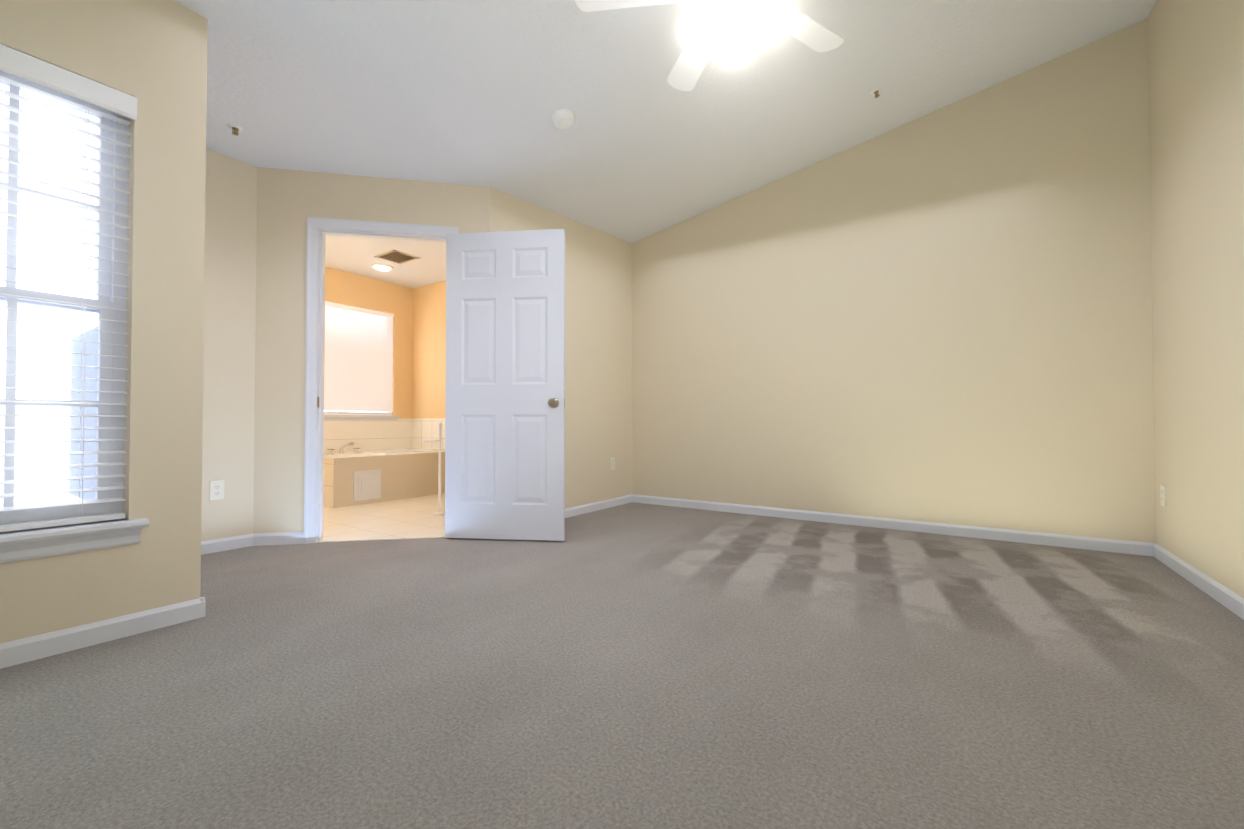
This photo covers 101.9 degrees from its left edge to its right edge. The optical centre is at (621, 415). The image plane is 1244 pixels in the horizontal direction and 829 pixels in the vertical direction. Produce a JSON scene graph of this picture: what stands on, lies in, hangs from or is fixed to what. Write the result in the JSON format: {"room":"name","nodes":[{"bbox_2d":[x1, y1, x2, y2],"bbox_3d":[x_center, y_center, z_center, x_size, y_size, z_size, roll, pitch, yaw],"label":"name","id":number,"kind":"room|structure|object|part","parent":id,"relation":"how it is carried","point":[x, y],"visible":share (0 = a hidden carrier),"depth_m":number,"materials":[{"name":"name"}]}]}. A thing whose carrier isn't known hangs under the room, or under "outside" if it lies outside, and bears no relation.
{"room":"empty bedroom","nodes":[
{"label":"empty bedroom","id":0,"kind":"room"},
{"bbox_2d":[0,0,207,643],"bbox_3d":[-2.215,-1.049,1.391,0.160,3.720,1.670,-1,-1,34],"label":"wall","id":1,"kind":"structure","parent":0,"point":[151,55],"depth_m":1.89,"materials":[{"name":"beige paint"}]},
{"bbox_2d":[0,71,128,524],"bbox_3d":[-2.158,-0.407,1.519,0.090,1.560,0.954,-1,-1,34],"label":"window","id":2,"kind":"structure","parent":1,"relation":"in","point":[23,516],"depth_m":1.83,"materials":[{"name":"white plastic"}]},
{"bbox_2d":[0,44,136,531],"bbox_3d":[-2.086,-0.408,1.473,0.074,1.552,0.956,-1,-1,34],"label":"bedroom window blind slats","id":3,"kind":"object","parent":2,"relation":"attached to","point":[21,65],"visible":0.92,"depth_m":1.73,"materials":[{"name":"white plastic"}]},
{"bbox_2d":[0,518,148,562],"bbox_3d":[-2.078,0.417,1.452,0.123,0.090,1.044,-1,-1,34],"label":"window sill","id":4,"kind":"structure","parent":1,"relation":"attached to","point":[25,545],"depth_m":1.70,"materials":[{"name":"white wood"}]},
{"bbox_2d":[0,597,205,668],"bbox_3d":[-2.107,0.753,1.371,0.015,0.075,1.563,-1,-1,34],"label":"baseboard","id":5,"kind":"structure","parent":1,"relation":"attached to","point":[23,650],"depth_m":1.76,"materials":[{"name":"white wood"}]},
{"bbox_2d":[201,149,256,541],"bbox_3d":[-2.527,-1.024,3.033,0.120,3.720,0.700,-1,-1,34],"label":"wall","id":6,"kind":"structure","parent":0,"point":[229,324],"depth_m":3.09,"materials":[{"name":"beige paint"}]},
{"bbox_2d":[210,480,223,499],"bbox_3d":[-2.434,0.446,3.033,0.008,0.114,0.070,-1,-1,34],"label":"outlet","id":7,"kind":"object","parent":6,"relation":"attached to","point":[216,490],"visible":1,"depth_m":3.03,"materials":[{"name":"beige plastic"}]},
{"bbox_2d":[201,534,252,554],"bbox_3d":[-2.498,0.777,2.932,0.015,0.075,0.610,-1,-1,34],"label":"baseboard","id":8,"kind":"structure","parent":6,"relation":"attached to","point":[223,544],"depth_m":3.06,"materials":[{"name":"white wood"}]},
{"bbox_2d":[325,267,412,418],"bbox_3d":[-3.400,-0.996,4.954,0.120,3.720,3.140,-1,-1,34],"label":"wall","id":9,"kind":"structure","parent":0,"point":[351,289],"depth_m":5.92,"materials":[{"name":"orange paint"}]},
{"bbox_2d":[324,311,391,415],"bbox_3d":[-2.984,-0.606,5.579,0.060,1.200,0.910,-1,-1,34],"label":"window","id":10,"kind":"structure","parent":9,"relation":"in","point":[360,412],"depth_m":5.65,"materials":[{"name":"white plastic"}]},
{"bbox_2d":[324,301,393,415],"bbox_3d":[-2.943,-0.607,5.551,0.029,1.192,0.904,-1,-1,34],"label":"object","id":11,"kind":"object","parent":10,"relation":"attached to","point":[358,372],"visible":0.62,"depth_m":5.58,"materials":[{"name":"white"}]},
{"bbox_2d":[324,415,399,419],"bbox_3d":[-2.951,0.032,5.546,0.140,0.076,1.010,-1,-1,34],"label":"window sill","id":12,"kind":"structure","parent":9,"relation":"attached to","point":[346,417],"depth_m":5.53,"materials":[{"name":"white wood"}]},
{"bbox_2d":[253,167,489,533],"bbox_3d":[-1.634,-1.019,3.410,1.442,3.720,0.120,0,-1,-11],"label":"wall","id":13,"kind":"structure","parent":0,"point":[289,202],"depth_m":3.25,"materials":[{"name":"beige paint"}]},
{"bbox_2d":[253,532,303,545],"bbox_3d":[-1.622,0.783,3.318,1.442,0.075,0.015,0,-1,-11],"label":"baseboard","id":14,"kind":"structure","parent":13,"relation":"attached to","point":[282,538],"depth_m":3.20,"materials":[{"name":"white wood"}]},
{"bbox_2d":[304,217,457,543],"bbox_3d":[-1.591,-0.232,3.406,0.934,2.107,0.156,0,-1,-11],"label":"door frame","id":15,"kind":"structure","parent":13,"relation":"attached to","point":[319,229],"depth_m":3.28,"materials":[{"name":"white wood"}]},
{"bbox_2d":[445,229,564,540],"bbox_3d":[-0.775,-0.207,3.341,0.806,2.030,0.171,0,-1,6],"label":"door","id":16,"kind":"structure","parent":13,"relation":"in","point":[505,401],"depth_m":3.32,"materials":[{"name":"white wood"}]},
{"label":"knob","id":17,"kind":"part","parent":16,"relation":"part of","materials":[{"name":"gold metal"}]},
{"bbox_2d":[317,493,444,541],"bbox_3d":[-2.228,0.845,4.132,2.912,0.034,3.100,-1,-1,34],"label":"floor","id":18,"kind":"structure","parent":0,"point":[411,518],"depth_m":3.99,"materials":[{"name":"beige tile"}]},
{"bbox_2d":[323,418,444,507],"bbox_3d":[-2.563,0.433,5.325,0.821,0.826,1.309,-1,-1,34],"label":"bathtub","id":19,"kind":"object","parent":18,"relation":"on","point":[369,461],"visible":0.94,"depth_m":5.26,"materials":[{"name":"tile"}]},
{"bbox_2d":[327,442,359,454],"bbox_3d":[-2.865,0.331,5.175,0.114,0.124,0.328,-1,-1,34],"label":"faucet","id":20,"kind":"object","parent":19,"relation":"on","point":[341,452],"depth_m":5.19,"materials":[{"name":"silver metal"}]},
{"bbox_2d":[423,422,444,514],"bbox_3d":[-1.572,0.442,4.228,0.110,0.776,0.215,-1,-1,34],"label":"towel stand","id":21,"kind":"object","parent":18,"relation":"on","point":[439,512],"visible":0.96,"depth_m":4.26,"materials":[{"name":"white plastic"}]},
{"bbox_2d":[412,280,445,418],"bbox_3d":[-1.426,-0.988,5.440,2.840,3.720,0.120,-1,-1,34],"label":"wall","id":22,"kind":"structure","parent":0,"point":[429,349],"depth_m":5.93,"materials":[{"name":"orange paint"}]},
{"bbox_2d":[490,187,631,508],"bbox_3d":[-0.423,-1.005,4.319,0.120,3.720,1.930,-1,-1,34],"label":"wall","id":23,"kind":"structure","parent":0,"point":[598,349],"depth_m":4.45,"materials":[{"name":"beige paint"}]},
{"bbox_2d":[565,494,632,517],"bbox_3d":[-0.402,0.796,4.206,0.015,0.075,1.810,-1,-1,34],"label":"baseboard","id":24,"kind":"structure","parent":23,"relation":"attached to","point":[589,507],"depth_m":4.47,"materials":[{"name":"white wood"}]},
{"bbox_2d":[610,457,614,469],"bbox_3d":[-0.086,0.441,4.679,0.008,0.114,0.070,-1,-1,34],"label":"outlet","id":25,"kind":"object","parent":23,"relation":"attached to","point":[612,463],"visible":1,"depth_m":4.67,"materials":[{"name":"beige plastic"}]},
{"bbox_2d":[0,502,1243,828],"bbox_3d":[-0.223,0.818,2.163,4.880,0.030,5.230,-1,-1,34],"label":"floor carpet","id":26,"kind":"object","parent":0,"point":[638,666],"visible":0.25,"depth_m":1.45,"materials":[{"name":"grey carpet"}]},
{"bbox_2d":[173,0,1155,288],"bbox_3d":[-0.968,-1.993,2.710,6.740,0.789,5.290,-1,-1,34],"label":"ceiling","id":27,"kind":"structure","parent":0,"point":[641,147],"depth_m":2.84,"materials":[{"name":"white paint"}]},
{"bbox_2d":[228,124,242,135],"bbox_3d":[-2.140,-1.580,2.792,0.068,0.039,0.068,-1,-1,34],"label":"sprinkler","id":28,"kind":"object","parent":27,"relation":"attached to","point":[235,128],"visible":1,"depth_m":2.79,"materials":[{"name":"white metal"}]},
{"bbox_2d":[371,263,393,270],"bbox_3d":[-2.501,-1.544,5.271,0.210,0.036,0.210,-1,-1,34],"label":"recessed light","id":29,"kind":"object","parent":27,"relation":"in","point":[382,267],"visible":1,"depth_m":5.22,"materials":[{"name":"white glass"}]},
{"bbox_2d":[374,250,419,263],"bbox_3d":[-2.212,-1.560,4.967,0.340,0.013,0.280,-1,-1,34],"label":"ceiling vent","id":30,"kind":"object","parent":27,"relation":"in","point":[396,256],"visible":0.94,"depth_m":4.96,"materials":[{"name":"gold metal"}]},
{"bbox_2d":[551,109,575,128],"bbox_3d":[-0.339,-1.702,2.902,0.144,0.064,0.144,-1,-1,34],"label":"smoke detector","id":31,"kind":"object","parent":27,"relation":"attached to","point":[562,118],"visible":1,"depth_m":2.87,"materials":[{"name":"white plastic"}]},
{"bbox_2d":[575,0,843,90],"bbox_3d":[0.435,-1.662,1.855,1.139,0.539,1.156,-1,-1,34],"label":"ceiling fan","id":32,"kind":"object","parent":27,"relation":"hanging from","point":[702,33],"visible":1,"depth_m":1.97,"materials":[{"name":"white"}]},
{"bbox_3d":[0.418,-1.709,1.887,0.260,0.444,0.260,-1,-1,34],"label":"motor","id":33,"kind":"part","parent":32,"relation":"part of","materials":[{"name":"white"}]},
{"bbox_2d":[870,87,881,97],"bbox_3d":[1.613,-2.048,3.203,0.067,0.047,0.068,-1,-1,34],"label":"sprinkler","id":34,"kind":"object","parent":27,"relation":"attached to","point":[875,91],"visible":1,"depth_m":3.19,"materials":[{"name":"white metal"}]},
{"bbox_2d":[632,18,1155,542],"bbox_3d":[1.633,-1.010,4.019,3.860,3.720,0.120,-1,-1,34],"label":"wall","id":35,"kind":"structure","parent":0,"point":[940,316],"depth_m":3.55,"materials":[{"name":"beige paint"}]},
{"bbox_2d":[632,494,1154,555],"bbox_3d":[1.596,0.792,3.938,3.620,0.075,0.015,-1,-1,34],"label":"baseboard","id":36,"kind":"structure","parent":35,"relation":"attached to","point":[1106,545],"depth_m":3.56,"materials":[{"name":"white wood"}]},
{"bbox_2d":[1147,0,1243,597],"bbox_3d":[1.747,-1.057,0.855,0.120,3.720,5.230,-1,-1,34],"label":"wall","id":37,"kind":"structure","parent":0,"point":[1196,90],"depth_m":2.36,"materials":[{"name":"beige paint"}]},
{"bbox_2d":[1160,485,1165,506],"bbox_3d":[3.004,0.442,2.802,0.008,0.114,0.070,-1,-1,34],"label":"outlet","id":38,"kind":"object","parent":37,"relation":"attached to","point":[1163,495],"visible":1,"depth_m":2.79,"materials":[{"name":"beige plastic"}]},
{"bbox_2d":[1153,543,1243,619],"bbox_3d":[1.693,0.746,0.865,0.015,0.075,4.990,-1,-1,34],"label":"baseboard","id":39,"kind":"structure","parent":37,"relation":"attached to","point":[1230,600],"depth_m":2.32,"materials":[{"name":"white wood"}]},
{"label":"outside","id":40,"kind":"structure","parent":0,"visible":0},
{"bbox_3d":[0.051,3.869,-0.117,80.000,0.200,80.000,-1,-1,34],"label":"ground","id":41,"kind":"structure","parent":40,"visible":0},
{"bbox_2d":[0,84,98,506],"bbox_3d":[-6.127,0.243,4.868,10.240,7.200,0.029,-1,-1,34],"label":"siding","id":42,"kind":"object","parent":41,"relation":"on","point":[46,331],"depth_m":3.17,"materials":[{"name":"white plastic"}]},
{"bbox_2d":[65,314,97,500],"bbox_3d":[-2.627,-0.003,2.468,0.730,0.920,0.021,-1,-1,34],"label":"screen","id":43,"kind":"object","parent":42,"relation":"attached to","point":[88,433],"depth_m":2.49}
]}

